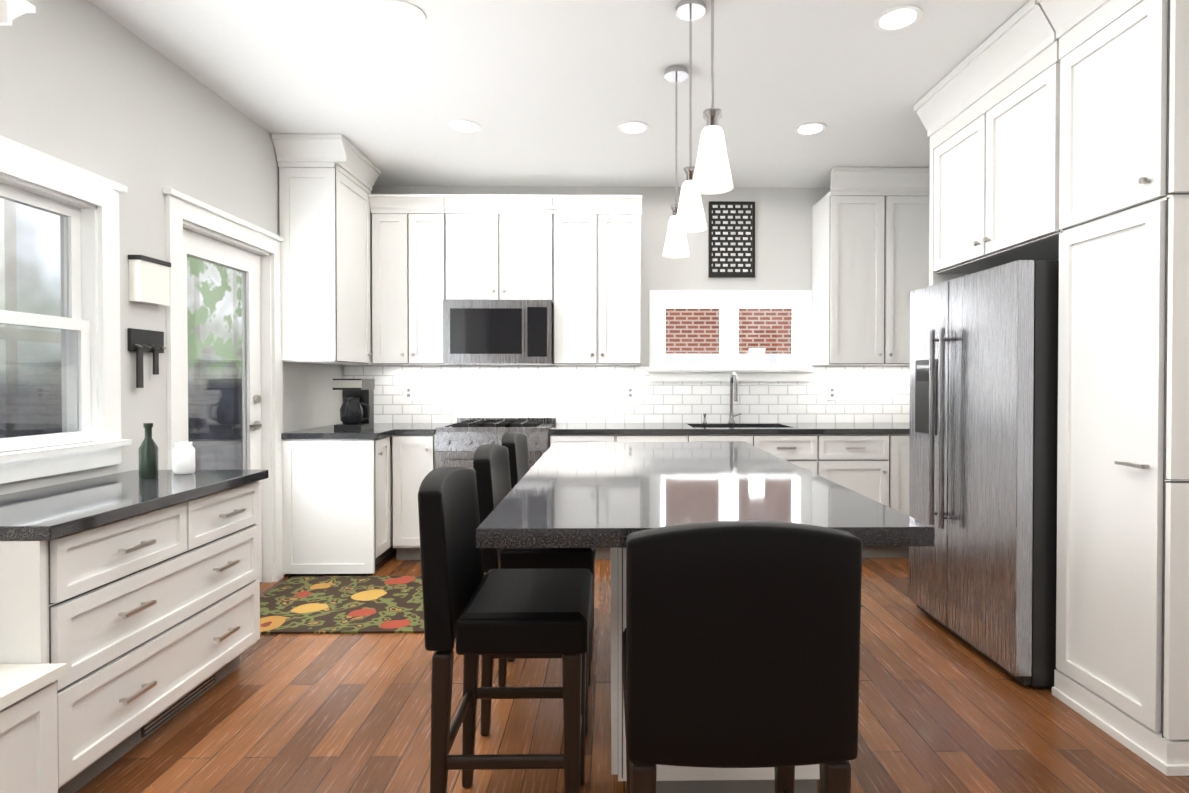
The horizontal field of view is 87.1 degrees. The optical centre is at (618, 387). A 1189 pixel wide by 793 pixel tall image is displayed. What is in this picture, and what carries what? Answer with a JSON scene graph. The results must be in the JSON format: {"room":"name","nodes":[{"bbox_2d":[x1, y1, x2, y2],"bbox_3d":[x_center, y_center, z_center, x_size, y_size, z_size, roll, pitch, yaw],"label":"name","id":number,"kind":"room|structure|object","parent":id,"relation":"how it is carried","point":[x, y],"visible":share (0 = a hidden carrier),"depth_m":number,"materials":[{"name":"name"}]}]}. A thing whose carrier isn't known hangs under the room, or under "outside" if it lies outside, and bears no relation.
{"room":"kitchen","nodes":[
{"label":"kitchen","id":0,"kind":"room"},
{"bbox_2d":[0,0,342,574],"bbox_3d":[-2.189,-0.152,1.276,0.150,2.780,7.560,0,1,-1],"label":"wall","id":1,"kind":"structure","parent":0,"point":[88,85],"depth_m":2.76,"materials":[{"name":"grey paint"}]},
{"bbox_2d":[0,0,34,24],"bbox_3d":[-1.857,-0.151,1.071,0.495,1.798,1.340,0,1,-1],"label":"upper cabinet","id":2,"kind":"object","parent":1,"relation":"attached to","point":[10,10],"visible":1,"depth_m":1.67,"materials":[{"name":"white wood"}]},
{"bbox_2d":[0,135,131,483],"bbox_3d":[-2.163,-0.262,2.198,0.170,1.180,0.945,0,1,-1],"label":"window","id":3,"kind":"structure","parent":1,"relation":"in","point":[77,325],"depth_m":2.50,"materials":[{"name":"white wood"}]},
{"bbox_2d":[128,328,166,387],"bbox_3d":[-2.113,-0.128,2.817,0.046,0.260,0.200,0,1,-1],"label":"key rack","id":4,"kind":"object","parent":1,"relation":"attached to","point":[140,341],"visible":1,"depth_m":2.78,"materials":[{"name":"black metal"}]},
{"bbox_2d":[128,255,170,305],"bbox_3d":[-2.109,-0.478,2.814,0.055,0.200,0.190,0,1,-1],"label":"organizer","id":5,"kind":"object","parent":1,"relation":"attached to","point":[149,280],"visible":1,"depth_m":2.78,"materials":[{"name":"white"}]},
{"bbox_2d":[183,229,261,581],"bbox_3d":[-2.210,0.199,3.465,0.075,2.008,0.790,0,1,-1],"label":"entry door","id":6,"kind":"structure","parent":1,"relation":"in","point":[213,251],"depth_m":3.73,"materials":[{"name":"white wood"}]},
{"bbox_2d":[162,188,283,582],"bbox_3d":[-2.195,0.139,3.337,0.180,2.155,1.305,0,1,-1],"label":"door frame","id":7,"kind":"structure","parent":1,"relation":"attached to","point":[187,212],"depth_m":3.81,"materials":[{"name":"white wood"}]},
{"bbox_2d":[271,134,380,364],"bbox_3d":[-1.940,-0.869,4.383,0.430,1.404,1.023,0,1,-1],"label":"upper cabinet","id":8,"kind":"object","parent":1,"relation":"attached to","point":[326,182],"visible":0.98,"depth_m":3.96,"materials":[{"name":"white wood"}]},
{"bbox_2d":[88,0,1058,187],"bbox_3d":[0.141,-1.592,1.296,4.810,0.100,7.560,0,1,-1],"label":"ceiling","id":9,"kind":"structure","parent":0,"point":[549,92],"depth_m":3.15,"materials":[{"name":"white paint"}]},
{"bbox_2d":[377,0,424,27],"bbox_3d":[-0.904,-1.552,2.601,0.190,0.006,0.190,0,1,-1],"label":"recessed light","id":10,"kind":"object","parent":9,"relation":"in","point":[399,13],"visible":1,"depth_m":2.59,"materials":[{"name":"white plastic"}]},
{"bbox_2d":[449,120,480,132],"bbox_3d":[-0.922,-1.564,3.751,0.190,0.006,0.190,0,1,-1],"label":"recessed light","id":11,"kind":"object","parent":9,"relation":"in","point":[464,126],"visible":1,"depth_m":3.74,"materials":[{"name":"white"}]},
{"bbox_2d":[618,121,648,133],"bbox_3d":[0.088,-1.564,3.766,0.190,0.006,0.190,0,1,-1],"label":"recessed light","id":12,"kind":"object","parent":9,"relation":"in","point":[633,127],"visible":1,"depth_m":3.75,"materials":[{"name":"white"}]},
{"bbox_2d":[663,65,689,257],"bbox_3d":[0.283,-1.105,3.084,0.136,0.907,0.136,0,1,-1],"label":"pendant light","id":13,"kind":"object","parent":9,"relation":"hanging from","point":[676,245],"visible":0.81,"depth_m":3.06,"materials":[{"name":"white glass"}]},
{"bbox_2d":[674,0,706,232],"bbox_3d":[0.292,-1.099,2.544,0.136,0.907,0.136,0,1,-1],"label":"pendant light","id":14,"kind":"object","parent":9,"relation":"hanging from","point":[690,216],"visible":0.94,"depth_m":2.52,"materials":[{"name":"white glass"}]},
{"bbox_2d":[691,0,733,194],"bbox_3d":[0.300,-1.093,2.004,0.136,0.907,0.136,0,1,-1],"label":"pendant light","id":15,"kind":"object","parent":9,"relation":"hanging from","point":[712,174],"visible":1,"depth_m":1.98,"materials":[{"name":"white glass"}]},
{"bbox_2d":[794,122,826,134],"bbox_3d":[1.158,-1.564,3.782,0.190,0.006,0.190,0,1,-1],"label":"recessed light","id":16,"kind":"object","parent":9,"relation":"in","point":[810,128],"visible":1,"depth_m":3.77,"materials":[{"name":"white plastic"}]},
{"bbox_2d":[874,5,922,31],"bbox_3d":[1.175,-1.552,2.632,0.190,0.006,0.190,0,1,-1],"label":"recessed light","id":17,"kind":"object","parent":9,"relation":"in","point":[898,18],"visible":1,"depth_m":2.62,"materials":[{"name":"white plastic"}]},
{"bbox_2d":[343,186,909,422],"bbox_3d":[0.084,-0.191,5.013,4.810,2.780,0.156,0,1,-1],"label":"wall","id":18,"kind":"structure","parent":0,"point":[597,393],"depth_m":4.94,"materials":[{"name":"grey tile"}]},
{"bbox_2d":[404,385,412,399],"bbox_3d":[-1.649,0.042,4.907,0.070,0.115,0.008,0,1,-1],"label":"electrical outlet plate","id":19,"kind":"object","parent":18,"relation":"attached to","point":[408,392],"visible":1,"depth_m":4.90,"materials":[{"name":"white plastic"}]},
{"bbox_2d":[368,194,452,364],"bbox_3d":[-1.538,-0.779,4.695,0.533,1.218,0.413,0,1,-1],"label":"upper cabinet","id":20,"kind":"object","parent":18,"relation":"attached to","point":[408,264],"visible":0.96,"depth_m":4.56,"materials":[{"name":"white wood"}]},
{"bbox_2d":[443,194,553,303],"bbox_3d":[-0.876,-1.011,4.703,0.782,0.755,0.413,0,1,-1],"label":"wall cabinet","id":21,"kind":"object","parent":18,"relation":"attached to","point":[499,247],"visible":0.9,"depth_m":4.56,"materials":[{"name":"white wood"}]},
{"bbox_2d":[443,300,553,364],"bbox_3d":[-0.876,-0.400,4.682,0.772,0.455,0.467,0,1,-1],"label":"microwave","id":22,"kind":"object","parent":21,"relation":"attached to","point":[498,332],"visible":0.96,"depth_m":4.48,"materials":[{"name":"silver metal"}]},
{"bbox_2d":[552,195,641,364],"bbox_3d":[-0.159,-0.779,4.716,0.645,1.218,0.413,0,1,-1],"label":"upper cabinet","id":23,"kind":"object","parent":18,"relation":"attached to","point":[597,279],"visible":1,"depth_m":4.58,"materials":[{"name":"white wood"}]},
{"bbox_2d":[626,385,634,399],"bbox_3d":[0.090,0.042,4.933,0.070,0.115,0.008,0,1,-1],"label":"electrical outlet plate","id":24,"kind":"object","parent":18,"relation":"attached to","point":[630,392],"visible":1,"depth_m":4.93,"materials":[{"name":"white plastic"}]},
{"bbox_2d":[647,290,815,381],"bbox_3d":[0.883,-0.406,4.986,1.326,0.720,0.170,0,1,-1],"label":"window","id":25,"kind":"structure","parent":18,"relation":"in","point":[720,340],"depth_m":4.94,"materials":[{"name":"white wood"}]},
{"bbox_2d":[749,349,764,368],"bbox_3d":[1.091,-0.227,4.937,0.120,0.157,0.014,0,1,-1],"label":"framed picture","id":26,"kind":"object","parent":25,"relation":"on","point":[756,358],"visible":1,"depth_m":4.93,"materials":[{"name":"white"}]},
{"bbox_2d":[708,201,754,277],"bbox_3d":[0.890,-1.166,4.931,0.364,0.594,0.022,0,1,-1],"label":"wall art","id":27,"kind":"object","parent":18,"relation":"attached to","point":[731,239],"visible":0.96,"depth_m":4.93,"materials":[{"name":"black metal"}]},
{"bbox_2d":[827,385,836,399],"bbox_3d":[1.690,0.042,4.957,0.070,0.115,0.008,0,1,-1],"label":"electrical outlet plate","id":28,"kind":"object","parent":18,"relation":"attached to","point":[831,392],"visible":1,"depth_m":4.96,"materials":[{"name":"white plastic"}]},
{"bbox_2d":[812,167,929,365],"bbox_3d":[1.937,-0.872,4.715,0.806,1.404,0.478,0,1,-1],"label":"upper cabinet","id":29,"kind":"object","parent":18,"relation":"attached to","point":[870,249],"visible":0.85,"depth_m":4.56,"materials":[{"name":"white wood"}]},
{"bbox_2d":[75,550,1188,792],"bbox_3d":[0.141,1.288,1.327,4.810,0.100,7.560,0,1,-1],"label":"floor","id":30,"kind":"structure","parent":0,"point":[943,710],"depth_m":2.27,"materials":[{"name":"brown wood"}]},
{"bbox_2d":[0,667,66,792],"bbox_3d":[-1.803,1.007,1.372,0.612,0.460,0.620,0,1,-1],"label":"base cabinet","id":31,"kind":"object","parent":30,"relation":"on","point":[28,734],"depth_m":1.60,"materials":[{"name":"white wood"}]},
{"bbox_2d":[0,481,259,792],"bbox_3d":[-1.828,0.818,2.215,0.588,0.820,1.063,0,1,-1],"label":"base cabinet","id":32,"kind":"object","parent":30,"relation":"on","point":[144,626],"visible":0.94,"depth_m":2.02,"materials":[{"name":"white wood"}]},
{"bbox_2d":[0,470,268,539],"bbox_3d":[-1.830,0.387,2.217,0.584,0.038,1.080,0,1,-1],"label":"countertop","id":33,"kind":"structure","parent":32,"relation":"on","point":[52,512],"depth_m":2.10,"materials":[{"name":"stone"}]},
{"bbox_2d":[138,423,158,478],"bbox_3d":[-1.893,0.254,2.515,0.062,0.220,0.064,0,1,-1],"label":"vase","id":34,"kind":"object","parent":33,"relation":"on","point":[148,456],"visible":1,"depth_m":2.50,"materials":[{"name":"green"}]},
{"bbox_2d":[172,442,194,474],"bbox_3d":[-1.835,0.298,2.636,0.078,0.130,0.080,0,1,-1],"label":"jar","id":35,"kind":"object","parent":33,"relation":"on","point":[183,457],"visible":1,"depth_m":2.61,"materials":[{"name":"white ceramic"}]},
{"bbox_2d":[282,435,395,573],"bbox_3d":[-1.845,0.765,4.442,0.622,0.880,0.942,0,1,-1],"label":"base cabinet","id":36,"kind":"object","parent":30,"relation":"on","point":[337,498],"visible":0.85,"depth_m":3.98,"materials":[{"name":"white wood"}]},
{"bbox_2d":[281,423,404,438],"bbox_3d":[-1.845,0.304,4.432,0.622,0.038,0.952,0,1,-1],"label":"countertop","id":37,"kind":"structure","parent":36,"relation":"on","point":[379,430],"depth_m":4.01,"materials":[{"name":"stone"}]},
{"bbox_2d":[332,379,374,429],"bbox_3d":[-1.807,0.113,4.299,0.218,0.344,0.242,0,1,-1],"label":"coffee maker","id":38,"kind":"object","parent":37,"relation":"on","point":[357,409],"visible":1,"depth_m":4.22,"materials":[{"name":"black"}]},
{"bbox_2d":[260,576,423,633],"bbox_3d":[-1.508,1.208,3.531,1.100,0.010,0.880,0,1,-1],"label":"floral rug","id":39,"kind":"object","parent":30,"relation":"on","point":[334,604],"visible":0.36,"depth_m":3.45,"materials":[{"name":"multicoloured fabric"}]},
{"bbox_2d":[392,435,435,559],"bbox_3d":[-1.414,0.763,4.585,0.290,0.880,0.670,0,1,-1],"label":"base cabinet","id":40,"kind":"object","parent":30,"relation":"on","point":[413,461],"visible":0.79,"depth_m":4.29,"materials":[{"name":"white wood"}]},
{"bbox_2d":[397,423,456,434],"bbox_3d":[-1.397,0.302,4.589,0.262,0.038,0.652,0,1,-1],"label":"countertop","id":41,"kind":"structure","parent":40,"relation":"on","point":[409,428],"depth_m":4.34,"materials":[{"name":"stone"}]},
{"bbox_2d":[434,418,555,468],"bbox_3d":[-0.874,0.723,4.569,0.772,0.960,0.717,0,1,-1],"label":"range","id":42,"kind":"object","parent":30,"relation":"on","point":[460,442],"visible":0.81,"depth_m":4.27,"materials":[{"name":"silver metal"}]},
{"bbox_2d":[418,467,591,792],"bbox_3d":[-0.302,0.731,1.754,0.442,1.005,0.410,0,1,-1],"label":"stool","id":43,"kind":"object","parent":30,"relation":"on","point":[471,609],"visible":1,"depth_m":1.57,"materials":[{"name":"black leather"}]},
{"bbox_2d":[473,445,595,735],"bbox_3d":[-0.311,0.724,2.384,0.442,1.005,0.410,0,1,-1],"label":"stool","id":44,"kind":"object","parent":30,"relation":"on","point":[491,465],"visible":0.46,"depth_m":2.19,"materials":[{"name":"black leather"}]},
{"bbox_2d":[502,432,594,661],"bbox_3d":[-0.320,0.718,2.964,0.442,1.005,0.410,0,1,-1],"label":"stool","id":45,"kind":"object","parent":30,"relation":"on","point":[515,444],"visible":0.19,"depth_m":2.89,"materials":[{"name":"black leather"}]},
{"bbox_2d":[550,434,908,558],"bbox_3d":[0.931,0.762,4.618,2.821,0.882,0.676,0,1,-1],"label":"base cabinet","id":46,"kind":"object","parent":30,"relation":"on","point":[875,467],"visible":0.25,"depth_m":4.33,"materials":[{"name":"painted wood"},{"name":"metal"}]},
{"bbox_2d":[549,422,909,434],"bbox_3d":[0.929,0.302,4.625,2.824,0.038,0.652,0,1,-1],"label":"countertop","id":47,"kind":"structure","parent":46,"relation":"on","point":[872,427],"depth_m":4.34,"materials":[{"name":"stone"}]},
{"bbox_2d":[702,413,706,422],"bbox_3d":[0.672,0.238,4.865,0.036,0.082,0.084,0,1,-1],"label":"soap dispenser","id":48,"kind":"object","parent":47,"relation":"on","point":[704,419],"visible":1,"depth_m":4.88,"materials":[{"name":"silver metal"}]},
{"bbox_2d":[728,372,740,422],"bbox_3d":[0.907,0.081,4.812,0.104,0.398,0.213,0,1,-1],"label":"faucet","id":49,"kind":"object","parent":47,"relation":"on","point":[733,376],"visible":1,"depth_m":4.87,"materials":[{"name":"silver metal"}]},
{"bbox_2d":[610,548,849,792],"bbox_3d":[0.317,0.785,2.559,0.700,0.880,1.530,0,1,-1],"label":"kitchen island","id":50,"kind":"object","parent":30,"relation":"on","point":[677,779],"visible":0.15,"depth_m":1.81,"materials":[{"name":"white wood"}]},
{"bbox_2d":[476,442,934,547],"bbox_3d":[0.180,0.323,2.362,1.020,0.043,1.950,0,1,-1],"label":"island countertop","id":51,"kind":"structure","parent":50,"relation":"on","point":[587,494],"depth_m":1.73,"materials":[{"name":"stone"}]},
{"bbox_2d":[622,520,861,792],"bbox_3d":[0.216,0.736,1.281,0.410,1.005,0.442,0,1,-1],"label":"stool","id":52,"kind":"object","parent":30,"relation":"on","point":[740,643],"visible":1,"depth_m":1.07,"materials":[{"name":"black leather"}]},
{"bbox_2d":[909,260,1058,688],"bbox_3d":[1.929,0.353,2.964,0.811,1.735,0.900,0,1,-1],"label":"refrigerator","id":53,"kind":"object","parent":30,"relation":"on","point":[983,436],"visible":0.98,"depth_m":2.68,"materials":[{"name":"grey metal"}]},
{"bbox_2d":[1036,0,1188,775],"bbox_3d":[2.014,-0.159,2.187,0.725,2.776,0.596,0,1,-1],"label":"pantry cabinet","id":54,"kind":"object","parent":30,"relation":"on","point":[1121,673],"visible":1,"depth_m":2.17,"materials":[{"name":"white wood"}]},
{"bbox_2d":[914,0,1062,285],"bbox_3d":[2.002,-0.168,2.987,0.725,2.776,0.985,0,1,-1],"label":"upper cabinet","id":55,"kind":"object","parent":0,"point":[987,111],"visible":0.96,"depth_m":2.86,"materials":[{"name":"white wood"}]},
{"label":"outside","id":56,"kind":"structure","parent":0,"visible":0},
{"bbox_2d":[0,198,242,469],"bbox_3d":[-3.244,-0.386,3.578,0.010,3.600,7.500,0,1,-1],"label":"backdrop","id":57,"kind":"structure","parent":56,"point":[203,311],"depth_m":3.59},
{"bbox_2d":[665,308,791,364],"bbox_3d":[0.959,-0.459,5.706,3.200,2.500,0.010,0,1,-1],"label":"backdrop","id":58,"kind":"structure","parent":56,"point":[692,337],"depth_m":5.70,"materials":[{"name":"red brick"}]}
]}

